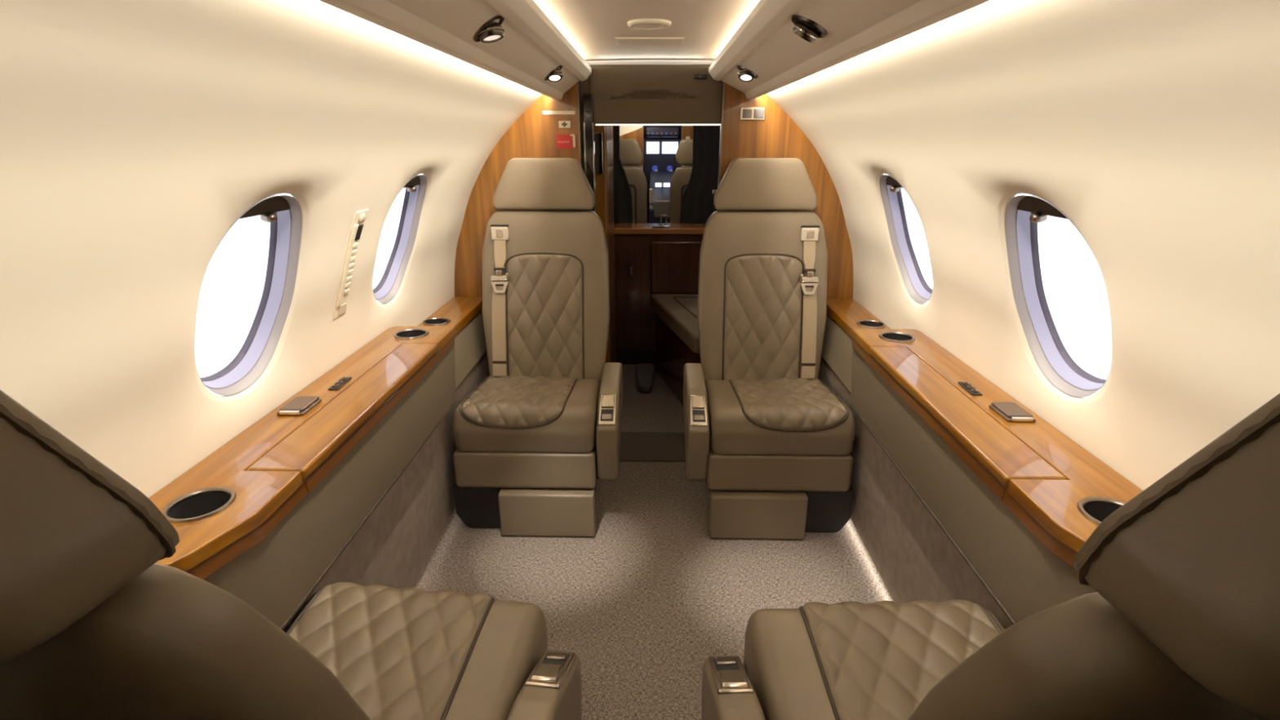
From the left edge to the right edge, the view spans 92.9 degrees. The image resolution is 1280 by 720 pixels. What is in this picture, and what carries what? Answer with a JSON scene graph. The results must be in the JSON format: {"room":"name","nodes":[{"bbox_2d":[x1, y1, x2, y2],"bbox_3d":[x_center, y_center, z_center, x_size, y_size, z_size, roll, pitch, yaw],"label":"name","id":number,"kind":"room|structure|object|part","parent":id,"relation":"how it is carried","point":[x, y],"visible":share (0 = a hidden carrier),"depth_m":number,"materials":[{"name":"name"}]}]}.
{"room":"aircraft cabin","nodes":[
{"label":"aircraft cabin","id":0,"kind":"room"},
{"bbox_2d":[0,0,542,497],"bbox_3d":[-0.527,-0.070,0.832,0.477,0.948,3.090,0,20,1],"label":"wall","id":1,"kind":"structure","parent":0,"point":[135,135],"depth_m":0.79,"materials":[{"name":"beige plastic"}]},
{"bbox_2d":[195,195,302,395],"bbox_3d":[-0.704,-0.113,1.091,0.184,0.360,0.284,0,20,1],"label":"window","id":2,"kind":"structure","parent":1,"relation":"in","point":[283,212],"depth_m":1.20,"materials":[{"name":"white plastic"}]},
{"bbox_2d":[239,195,290,218],"bbox_3d":[-0.649,-0.265,1.035,0.037,0.036,0.177,0,20,1],"label":"shade","id":3,"kind":"object","parent":2,"relation":"attached to","point":[281,205],"depth_m":1.06,"materials":[{"name":"brown"}]},
{"bbox_3d":[-0.648,-0.250,1.062,0.024,0.018,0.018,0,20,1],"label":"shade knob","id":4,"kind":"part","parent":2,"relation":"part of","materials":[{"name":"brown metal"}]},
{"bbox_2d":[204,309,486,630],"bbox_3d":[-0.665,0.349,0.965,0.197,0.196,3.050,0,20,1],"label":"side wall panel","id":5,"kind":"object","parent":1,"relation":"attached to","point":[277,575],"depth_m":1.17,"materials":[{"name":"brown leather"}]},
{"bbox_2d":[148,325,455,579],"bbox_3d":[-0.644,0.110,1.274,0.192,0.064,1.095,0,20,1],"label":"ledge","id":6,"kind":"object","parent":5,"relation":"on","point":[222,507],"depth_m":1.06,"materials":[{"name":"brown wood"}]},
{"bbox_2d":[276,395,321,415],"bbox_3d":[-0.690,0.092,1.230,0.054,0.012,0.074,0,20,1],"label":"cover","id":7,"kind":"object","parent":6,"relation":"on","point":[300,405],"visible":1,"depth_m":1.22,"materials":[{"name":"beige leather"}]},
{"bbox_3d":[-0.668,0.051,1.354,0.022,0.006,0.072,-1,20,-2],"label":"socket strip","id":8,"kind":"part","parent":6,"relation":"part of","materials":[{"name":"black plastic"}]},
{"bbox_2d":[417,296,482,336],"bbox_3d":[-0.665,-0.120,2.095,0.125,0.062,0.602,0,20,1],"label":"shelf","id":9,"kind":"object","parent":5,"relation":"on","point":[458,312],"visible":0.59,"depth_m":2.15,"materials":[{"name":"brown wood"}]},
{"bbox_2d":[333,208,368,319],"bbox_3d":[-0.671,-0.220,1.409,0.098,0.248,0.062,0,20,1],"label":"control strip","id":10,"kind":"object","parent":1,"relation":"attached to","point":[354,234],"visible":1,"depth_m":1.40,"materials":[{"name":"beige plastic"}]},
{"bbox_3d":[-0.712,-0.121,1.454,0.008,0.023,0.038,0,20,1],"label":"plate","id":11,"kind":"part","parent":10,"relation":"part of","materials":[{"name":"beige plastic"}]},
{"bbox_2d":[283,352,489,631],"bbox_3d":[-0.698,0.645,1.072,0.172,0.480,3.050,0,20,1],"label":"lower wall panel","id":12,"kind":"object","parent":1,"relation":"attached to","point":[393,547],"depth_m":1.64,"materials":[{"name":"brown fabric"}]},
{"bbox_2d":[373,174,426,303],"bbox_3d":[-0.690,-0.339,1.717,0.184,0.360,0.284,0,20,1],"label":"window","id":13,"kind":"structure","parent":1,"relation":"in","point":[389,284],"depth_m":1.83,"materials":[{"name":"white plastic"}]},
{"bbox_3d":[-0.634,-0.475,1.688,0.024,0.018,0.018,0,20,1],"label":"shade knob","id":14,"kind":"part","parent":13,"relation":"part of","materials":[{"name":"brown"}]},
{"bbox_2d":[403,175,420,187],"bbox_3d":[-0.635,-0.491,1.661,0.037,0.036,0.177,0,20,1],"label":"shade","id":15,"kind":"object","parent":13,"relation":"attached to","point":[415,182],"depth_m":1.69,"materials":[{"name":"brown"}]},
{"bbox_2d":[319,0,591,100],"bbox_3d":[-0.267,-0.439,0.674,0.138,0.101,3.055,0,20,1],"label":"trim","id":16,"kind":"structure","parent":1,"relation":"attached to","point":[531,46],"depth_m":1.04,"materials":[{"name":"beige plastic"}]},
{"bbox_2d":[472,14,504,43],"bbox_3d":[-0.257,-0.561,1.026,0.056,0.044,0.067,0,20,1],"label":"light","id":17,"kind":"object","parent":16,"relation":"attached to","point":[491,31],"visible":0.98,"depth_m":1.01,"materials":[{"name":"brown"}]},
{"bbox_2d":[544,65,563,82],"bbox_3d":[-0.242,-0.801,1.694,0.056,0.047,0.067,0,20,1],"label":"light","id":18,"kind":"object","parent":16,"relation":"attached to","point":[556,75],"visible":0.84,"depth_m":1.69,"materials":[{"name":"brown metal"}]},
{"bbox_2d":[619,125,643,170],"bbox_3d":[-0.318,-1.619,4.580,0.680,0.520,0.020,0,20,1],"label":"wall","id":19,"kind":"structure","parent":0,"point":[624,130],"depth_m":4.53,"materials":[{"name":"beige plastic"}]},
{"bbox_2d":[619,126,643,164],"bbox_3d":[-0.286,-1.597,4.534,0.625,0.270,0.040,0,20,1],"label":"wood sidewall","id":20,"kind":"object","parent":19,"relation":"attached to","point":[637,135],"visible":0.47,"depth_m":4.49,"materials":[{"name":"brown wood"}]},
{"bbox_2d":[533,0,759,65],"bbox_3d":[0.052,-1.089,2.238,1.600,0.030,6.450,0,20,1],"label":"ceiling","id":21,"kind":"structure","parent":0,"point":[591,27],"depth_m":1.49,"materials":[{"name":"beige plastic"}]},
{"bbox_2d":[613,125,632,223],"bbox_3d":[-0.368,-0.743,3.430,0.658,1.410,0.041,0,20,1],"label":"curtain","id":22,"kind":"object","parent":21,"relation":"hanging from","point":[623,199],"visible":0.02,"depth_m":3.35,"materials":[{"name":"black fabric"}]},
{"bbox_2d":[614,36,684,45],"bbox_3d":[0.027,-0.890,1.698,0.188,0.007,0.133,0,20,1],"label":"hatch","id":23,"kind":"object","parent":21,"relation":"attached to","point":[622,41],"visible":1,"depth_m":1.68,"materials":[{"name":"beige plastic"}]},
{"bbox_2d":[627,18,671,29],"bbox_3d":[0.022,-0.796,1.445,0.104,0.010,0.104,0,20,1],"label":"ceiling speaker","id":24,"kind":"object","parent":21,"relation":"attached to","point":[639,24],"visible":1,"depth_m":1.42,"materials":[{"name":"beige plastic"}]},
{"bbox_2d":[631,22,666,28],"bbox_3d":[0.022,-0.794,1.446,0.088,0.005,0.088,0,20,1],"label":"grille","id":25,"kind":"object","parent":24,"relation":"attached to","point":[634,25],"depth_m":1.43,"materials":[{"name":"beige plastic"}]},
{"bbox_2d":[679,125,719,223],"bbox_3d":[0.531,-0.736,3.413,0.624,1.410,0.041,0,20,1],"label":"curtain","id":26,"kind":"object","parent":21,"relation":"hanging from","point":[697,206],"visible":0.12,"depth_m":3.32,"materials":[{"name":"black fabric"}]},
{"bbox_2d":[621,364,684,432],"bbox_3d":[0.085,-0.239,4.202,1.600,0.020,3.330,0,20,1],"label":"floor","id":27,"kind":"structure","parent":0,"point":[660,410],"depth_m":2.87,"materials":[{"name":"beige carpet"}]},
{"bbox_2d":[594,124,616,362],"bbox_3d":[-0.336,-0.507,2.850,0.408,1.400,0.510,0,20,1],"label":"door frame","id":28,"kind":"structure","parent":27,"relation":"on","point":[603,135],"depth_m":2.64,"materials":[{"name":"brown wood"}]},
{"bbox_2d":[594,133,603,174],"bbox_3d":[-0.175,-0.835,2.462,0.050,0.160,0.010,0,20,1],"label":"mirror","id":29,"kind":"object","parent":28,"relation":"attached to","point":[598,137],"depth_m":2.46,"materials":[{"name":"black mirror"}]},
{"bbox_3d":[-0.135,-0.516,2.847,0.006,1.220,0.420,0,20,1],"label":"door","id":30,"kind":"part","parent":28,"relation":"part of","materials":[{"name":"brown wood"}]},
{"bbox_2d":[619,138,647,223],"bbox_3d":[-0.099,-0.874,4.163,0.415,1.200,0.499,0,20,1],"label":"seat","id":31,"kind":"object","parent":27,"relation":"on","point":[630,152],"visible":0.28,"depth_m":3.80,"materials":[{"name":"beige leather"}]},
{"bbox_3d":[-0.130,-0.933,3.948,0.350,0.618,0.126,0,20,1],"label":"backrest","id":32,"kind":"part","parent":31,"relation":"part of","materials":[{"name":"beige leather"}]},
{"bbox_2d":[613,223,705,364],"bbox_3d":[0.069,-0.353,3.359,1.540,0.766,0.200,0,20,1],"label":"base cabinet","id":33,"kind":"object","parent":27,"relation":"on","point":[635,318],"visible":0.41,"depth_m":3.26,"materials":[{"name":"brown wood"}]},
{"bbox_3d":[-0.113,-0.353,3.280,0.240,0.620,0.008,0,20,1],"label":"door","id":34,"kind":"part","parent":33,"relation":"part of","materials":[{"name":"brown wood"}]},
{"bbox_2d":[613,223,705,234],"bbox_3d":[0.069,-0.698,3.234,1.540,0.032,0.200,0,20,1],"label":"countertop","id":35,"kind":"structure","parent":33,"relation":"on","point":[620,228],"depth_m":3.14,"materials":[{"name":"brown wood"}]},
{"bbox_2d":[652,214,670,228],"bbox_3d":[0.110,-0.719,3.154,0.095,0.062,0.065,0,20,1],"label":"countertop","id":36,"kind":"structure","parent":33,"relation":"on","point":[665,226],"depth_m":3.16,"materials":[{"name":"silver metal"}]},
{"bbox_3d":[0.098,-0.695,3.166,0.070,0.008,0.060,0,20,1],"label":"plate","id":37,"kind":"part","parent":36,"relation":"part of","materials":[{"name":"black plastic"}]},
{"bbox_2d":[648,171,674,223],"bbox_3d":[0.166,-0.948,4.715,0.190,0.966,0.460,0,20,1],"label":"pedestal","id":38,"kind":"object","parent":27,"relation":"on","point":[660,181],"visible":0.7,"depth_m":4.49,"materials":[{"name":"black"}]},
{"bbox_3d":[0.080,-1.175,4.466,0.024,0.166,0.063,0,20,1],"label":"lever","id":39,"kind":"part","parent":38,"relation":"part of","materials":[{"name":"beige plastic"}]},
{"bbox_2d":[643,125,681,192],"bbox_3d":[0.107,-1.593,4.832,1.500,0.500,0.325,0,20,1],"label":"panel","id":40,"kind":"object","parent":38,"relation":"attached to","point":[659,153],"visible":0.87,"depth_m":4.72,"materials":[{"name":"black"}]},
{"bbox_2d":[635,240,702,405],"bbox_3d":[0.385,-0.160,2.920,0.828,0.700,0.778,0,20,1],"label":"seat","id":41,"kind":"object","parent":27,"relation":"on","point":[674,264],"visible":0.23,"depth_m":3.15,"materials":[{"name":"beige leather"}]},
{"bbox_2d":[650,293,700,353],"bbox_3d":[0.424,-0.188,2.895,0.750,0.080,0.750,0,20,1],"label":"seat cushion","id":42,"kind":"object","parent":41,"relation":"on","point":[678,311],"depth_m":2.91,"materials":[{"name":"beige leather"}]},
{"bbox_2d":[670,138,693,223],"bbox_3d":[0.346,-0.871,4.154,0.415,1.200,0.499,0,20,1],"label":"seat","id":43,"kind":"object","parent":27,"relation":"on","point":[680,180],"visible":0.22,"depth_m":3.80,"materials":[{"name":"beige leather"}]},
{"bbox_3d":[0.370,-0.930,3.938,0.350,0.618,0.126,0,20,1],"label":"backrest","id":44,"kind":"part","parent":43,"relation":"part of","materials":[{"name":"beige leather"}]},
{"bbox_2d":[454,64,853,298],"bbox_3d":[0.049,-0.345,2.343,1.580,1.440,0.047,0,20,1],"label":"wall","id":45,"kind":"structure","parent":0,"point":[777,135],"depth_m":2.15,"materials":[{"name":"brown wood"}]},
{"bbox_2d":[542,111,575,114],"bbox_3d":[-0.285,-0.869,2.137,0.115,0.012,0.004,0,20,1],"label":"bar","id":46,"kind":"object","parent":45,"relation":"attached to","point":[544,112],"visible":1,"depth_m":2.13,"materials":[{"name":"beige plastic"}]},
{"bbox_2d":[555,134,573,148],"bbox_3d":[-0.269,-0.778,2.169,0.059,0.047,0.004,0,20,1],"label":"placard","id":47,"kind":"object","parent":45,"relation":"attached to","point":[563,141],"visible":1,"depth_m":2.17,"materials":[{"name":"red plastic"}]},
{"bbox_2d":[558,120,570,128],"bbox_3d":[-0.267,-0.833,2.149,0.042,0.024,0.004,0,20,1],"label":"sign","id":48,"kind":"object","parent":45,"relation":"attached to","point":[562,124],"visible":1,"depth_m":2.15,"materials":[{"name":"beige plastic"}]},
{"bbox_2d":[570,133,575,147],"bbox_3d":[-0.239,-0.779,2.163,0.016,0.045,0.012,0,20,1],"label":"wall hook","id":49,"kind":"object","parent":45,"relation":"attached to","point":[573,135],"visible":1,"depth_m":2.16,"materials":[{"name":"beige plastic"}]},
{"bbox_2d":[578,76,589,210],"bbox_3d":[-0.195,-0.340,2.361,0.038,1.419,0.027,0,20,1],"label":"trim","id":50,"kind":"structure","parent":45,"relation":"attached to","point":[584,85],"depth_m":2.15,"materials":[{"name":"black plastic"}]},
{"bbox_2d":[583,93,595,212],"bbox_3d":[-0.181,-0.302,2.363,0.034,1.345,0.048,0,20,1],"label":"door","id":51,"kind":"structure","parent":45,"relation":"in","point":[588,126],"depth_m":2.17,"materials":[{"name":"black"}]},
{"bbox_3d":[-0.197,-0.344,2.325,0.004,1.050,0.004,0,20,1],"label":"edge trim","id":52,"kind":"part","parent":51,"relation":"part of","materials":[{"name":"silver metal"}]},
{"bbox_3d":[-0.166,-0.344,2.324,0.004,1.050,0.004,0,20,1],"label":"edge trim","id":53,"kind":"part","parent":51,"relation":"part of","materials":[{"name":"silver metal"}]},
{"bbox_2d":[619,431,685,462],"bbox_3d":[0.047,0.366,2.518,1.400,0.024,0.250,0,20,1],"label":"step","id":54,"kind":"structure","parent":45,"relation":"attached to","point":[656,446],"depth_m":2.50,"materials":[{"name":"brown carpet"}]},
{"bbox_2d":[595,124,719,125],"bbox_3d":[0.064,-0.840,2.171,0.443,0.005,0.020,0,20,1],"label":"light strip","id":55,"kind":"object","parent":45,"relation":"attached to","point":[596,124],"visible":0.93,"depth_m":2.16,"materials":[{"name":"white plastic"}]},
{"bbox_2d":[693,74,707,79],"bbox_3d":[0.208,-0.976,2.094,0.048,0.014,0.018,0,20,1],"label":"clip","id":56,"kind":"object","parent":45,"relation":"attached to","point":[695,76],"visible":1,"depth_m":2.09,"materials":[{"name":"black plastic"}]},
{"bbox_2d":[740,106,765,119],"bbox_3d":[0.394,-0.860,2.122,0.086,0.042,0.009,0,20,1],"label":"switch panel","id":57,"kind":"object","parent":45,"relation":"attached to","point":[746,113],"visible":1,"depth_m":2.12,"materials":[{"name":"silver metal"}]},
{"bbox_2d":[742,109,751,118],"bbox_3d":[0.374,-0.859,2.120,0.033,0.029,0.004,0,20,1],"label":"switch","id":58,"kind":"object","parent":57,"relation":"attached to","point":[746,113],"depth_m":2.12,"materials":[{"name":"grey metal"}]},
{"bbox_2d":[753,109,764,118],"bbox_3d":[0.414,-0.859,2.119,0.033,0.029,0.004,0,20,1],"label":"switch","id":59,"kind":"object","parent":57,"relation":"attached to","point":[757,113],"depth_m":2.12,"materials":[{"name":"grey metal"}]},
{"bbox_2d":[414,461,893,719],"bbox_3d":[0.014,0.897,1.051,1.400,0.020,2.870,0,20,1],"label":"floor","id":60,"kind":"structure","parent":0,"point":[642,602],"depth_m":1.75,"materials":[{"name":"beige carpet"}]},
{"bbox_2d":[0,389,581,719],"bbox_3d":[-0.395,0.399,0.725,0.528,1.137,0.784,2,20,6],"label":"seat","id":61,"kind":"object","parent":60,"relation":"on","point":[92,628],"visible":1,"depth_m":0.34,"materials":[{"name":"beige leather"}]},
{"bbox_3d":[-0.421,0.367,0.564,0.394,0.617,0.317,2,20,6],"label":"backrest","id":62,"kind":"part","parent":61,"relation":"part of","materials":[{"name":"beige leather"}]},
{"bbox_2d":[284,590,547,719],"bbox_3d":[-0.403,0.546,0.947,0.434,0.143,0.422,2,20,6],"label":"seat cushion","id":63,"kind":"object","parent":61,"relation":"on","point":[400,655],"depth_m":0.98,"materials":[{"name":"beige leather"}]},
{"bbox_3d":[-0.154,0.619,0.879,0.065,0.285,0.400,2,20,6],"label":"armrest","id":64,"kind":"part","parent":61,"relation":"part of","materials":[{"name":"beige leather"}]},
{"bbox_3d":[-0.137,0.488,1.001,0.032,0.013,0.021,2,20,6],"label":"lever","id":65,"kind":"part","parent":61,"relation":"part of","materials":[{"name":"silver metal"}]},
{"bbox_2d":[453,157,622,536],"bbox_3d":[-0.327,-0.077,2.047,0.525,1.137,0.646,0,20,1],"label":"seat","id":66,"kind":"object","parent":60,"relation":"on","point":[534,440],"visible":1,"depth_m":2.07,"materials":[{"name":"beige leather"}]},
{"bbox_2d":[453,377,600,453],"bbox_3d":[-0.353,0.153,2.037,0.434,0.143,0.422,0,20,1],"label":"seat cushion","id":67,"kind":"object","parent":66,"relation":"on","point":[502,415],"depth_m":1.85,"materials":[{"name":"beige leather"}]},
{"bbox_3d":[-0.333,-0.214,2.174,0.452,0.617,0.211,0,20,1],"label":"backrest","id":68,"kind":"part","parent":66,"relation":"part of","materials":[{"name":"beige leather"}]},
{"bbox_3d":[-0.102,0.175,1.868,0.032,0.013,0.021,0,20,1],"label":"lever","id":69,"kind":"part","parent":66,"relation":"part of","materials":[{"name":"brown"}]},
{"bbox_3d":[-0.098,0.198,2.047,0.065,0.285,0.400,0,20,1],"label":"armrest","id":70,"kind":"part","parent":66,"relation":"part of","materials":[{"name":"beige leather"}]},
{"bbox_2d":[683,157,855,539],"bbox_3d":[0.416,-0.072,2.033,0.525,1.137,0.646,0,20,1],"label":"seat","id":71,"kind":"object","parent":60,"relation":"on","point":[771,443],"visible":1,"depth_m":2.05,"materials":[{"name":"beige leather"}]},
{"bbox_3d":[0.184,0.200,2.041,0.065,0.285,0.400,0,20,1],"label":"armrest","id":72,"kind":"part","parent":71,"relation":"part of","materials":[{"name":"beige leather"}]},
{"bbox_3d":[0.181,0.177,1.862,0.032,0.013,0.021,0,20,1],"label":"lever","id":73,"kind":"part","parent":71,"relation":"part of","materials":[{"name":"brown"}]},
{"bbox_3d":[0.429,-0.208,2.159,0.452,0.617,0.211,0,20,1],"label":"backrest","id":74,"kind":"part","parent":71,"relation":"part of","materials":[{"name":"beige leather"}]},
{"bbox_2d":[705,379,855,455],"bbox_3d":[0.439,0.159,2.022,0.434,0.143,0.422,0,20,1],"label":"seat cushion","id":75,"kind":"object","parent":71,"relation":"on","point":[744,417],"depth_m":1.84,"materials":[{"name":"beige leather"}]},
{"bbox_2d":[701,393,1279,719],"bbox_3d":[0.381,0.410,0.695,0.537,1.137,0.784,0,20,-1],"label":"seat","id":76,"kind":"object","parent":60,"relation":"on","point":[1182,620],"visible":1,"depth_m":0.30,"materials":[{"name":"beige leather"}]},
{"bbox_3d":[0.140,0.491,0.992,0.032,0.013,0.021,0,20,-1],"label":"lever","id":77,"kind":"part","parent":76,"relation":"part of","materials":[{"name":"brown"}]},
{"bbox_3d":[0.143,0.623,0.869,0.065,0.285,0.400,0,20,-1],"label":"armrest","id":78,"kind":"part","parent":76,"relation":"part of","materials":[{"name":"beige leather"}]},
{"bbox_2d":[743,608,1004,719],"bbox_3d":[0.408,0.558,0.916,0.434,0.143,0.422,0,20,-1],"label":"seat cushion","id":79,"kind":"object","parent":76,"relation":"on","point":[800,664],"depth_m":0.96,"materials":[{"name":"beige leather"}]},
{"bbox_3d":[0.400,0.379,0.531,0.394,0.617,0.320,0,20,-1],"label":"backrest","id":80,"kind":"part","parent":76,"relation":"part of","materials":[{"name":"beige leather"}]},
{"bbox_2d":[643,125,682,223],"bbox_3d":[0.120,-1.492,5.509,1.600,1.450,0.020,0,20,1],"label":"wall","id":81,"kind":"structure","parent":0,"point":[644,136],"depth_m":5.50,"materials":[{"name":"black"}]},
{"bbox_2d":[765,0,1279,490],"bbox_3d":[0.560,-0.062,0.810,0.477,0.948,3.090,0,20,1],"label":"wall","id":82,"kind":"structure","parent":0,"point":[1153,126],"depth_m":0.82,"materials":[{"name":"beige plastic"}]},
{"bbox_2d":[708,0,990,99],"bbox_3d":[0.286,-0.435,0.663,0.166,0.101,3.055,0,20,1],"label":"overhead panel","id":83,"kind":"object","parent":82,"relation":"attached to","point":[766,44],"depth_m":1.04,"materials":[{"name":"beige plastic"}]},
{"bbox_2d":[737,65,758,81],"bbox_3d":[0.298,-0.795,1.685,0.061,0.043,0.067,0,20,1],"label":"light","id":84,"kind":"object","parent":83,"relation":"attached to","point":[744,74],"visible":0.96,"depth_m":1.67,"materials":[{"name":"brown"}]},
{"bbox_2d":[791,14,827,43],"bbox_3d":[0.283,-0.553,1.017,0.061,0.044,0.067,0,20,1],"label":"light","id":85,"kind":"object","parent":83,"relation":"attached to","point":[806,28],"visible":1,"depth_m":1.00,"materials":[{"name":"brown"}]},
{"bbox_2d":[879,174,933,303],"bbox_3d":[0.763,-0.339,1.716,0.184,0.360,0.284,0,20,1],"label":"window","id":86,"kind":"structure","parent":82,"relation":"in","point":[915,284],"depth_m":1.83,"materials":[{"name":"white plastic"}]},
{"bbox_2d":[885,175,902,187],"bbox_3d":[0.708,-0.491,1.662,0.037,0.036,0.177,0,20,1],"label":"shade","id":87,"kind":"object","parent":86,"relation":"attached to","point":[891,182],"depth_m":1.69,"materials":[{"name":"brown"}]},
{"bbox_3d":[0.708,-0.476,1.690,0.024,0.018,0.018,0,20,1],"label":"shade knob","id":88,"kind":"part","parent":86,"relation":"part of","materials":[{"name":"brown"}]},
{"bbox_2d":[817,357,1012,629],"bbox_3d":[0.730,0.655,1.044,0.172,0.480,3.050,0,20,1],"label":"lower wall panel","id":89,"kind":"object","parent":82,"relation":"attached to","point":[913,556],"depth_m":1.57,"materials":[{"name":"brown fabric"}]},
{"bbox_2d":[821,313,1097,625],"bbox_3d":[0.698,0.359,0.938,0.197,0.196,3.050,0,20,1],"label":"side wall panel","id":90,"kind":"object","parent":82,"relation":"attached to","point":[1023,577],"depth_m":1.17,"materials":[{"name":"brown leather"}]},
{"bbox_2d":[826,298,890,339],"bbox_3d":[0.749,-0.110,2.067,0.125,0.062,0.602,0,20,1],"label":"shelf","id":91,"kind":"object","parent":90,"relation":"on","point":[848,314],"visible":0.56,"depth_m":2.11,"materials":[{"name":"brown wood"}]},
{"bbox_2d":[851,328,1142,568],"bbox_3d":[0.692,0.120,1.248,0.192,0.064,1.095,0,20,1],"label":"ledge","id":92,"kind":"object","parent":90,"relation":"on","point":[1060,491],"depth_m":1.09,"materials":[{"name":"brown wood"}]},
{"bbox_3d":[0.720,0.060,1.326,0.022,0.006,0.072,1,20,4],"label":"socket strip","id":93,"kind":"part","parent":92,"relation":"part of","materials":[{"name":"black plastic"}]},
{"bbox_2d":[988,401,1035,422],"bbox_3d":[0.736,0.102,1.202,0.054,0.012,0.074,0,20,1],"label":"cover","id":94,"kind":"object","parent":92,"relation":"on","point":[1010,411],"visible":1,"depth_m":1.19,"materials":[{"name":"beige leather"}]},
{"bbox_3d":[0.736,0.098,1.204,0.048,0.006,0.066,0,20,1],"label":"lid","id":95,"kind":"part","parent":94,"relation":"part of","materials":[{"name":"beige leather"}]},
{"bbox_2d":[1004,195,1111,397],"bbox_3d":[0.749,-0.111,1.086,0.184,0.360,0.284,0,20,1],"label":"window","id":96,"kind":"structure","parent":82,"relation":"in","point":[1023,214],"depth_m":1.19,"materials":[{"name":"white plastic"}]},
{"bbox_3d":[0.694,-0.248,1.060,0.024,0.018,0.018,0,20,1],"label":"shade knob","id":97,"kind":"part","parent":96,"relation":"part of","materials":[{"name":"brown"}]},
{"bbox_2d":[1017,195,1068,219],"bbox_3d":[0.694,-0.264,1.032,0.037,0.036,0.177,0,20,1],"label":"shade","id":98,"kind":"object","parent":96,"relation":"attached to","point":[1026,205],"depth_m":1.05,"materials":[{"name":"brown"}]},
{"bbox_3d":[0.589,-1.613,4.562,0.545,0.520,0.020,0,20,1],"label":"wall","id":99,"kind":"structure","parent":0,"visible":0},
{"bbox_2d":[680,126,693,140],"bbox_3d":[0.563,-1.595,4.512,0.515,0.280,0.048,0,20,1],"label":"wood sidewall","id":100,"kind":"object","parent":99,"relation":"attached to","point":[686,131],"visible":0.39,"depth_m":4.47,"materials":[{"name":"brown wood"}]}
]}

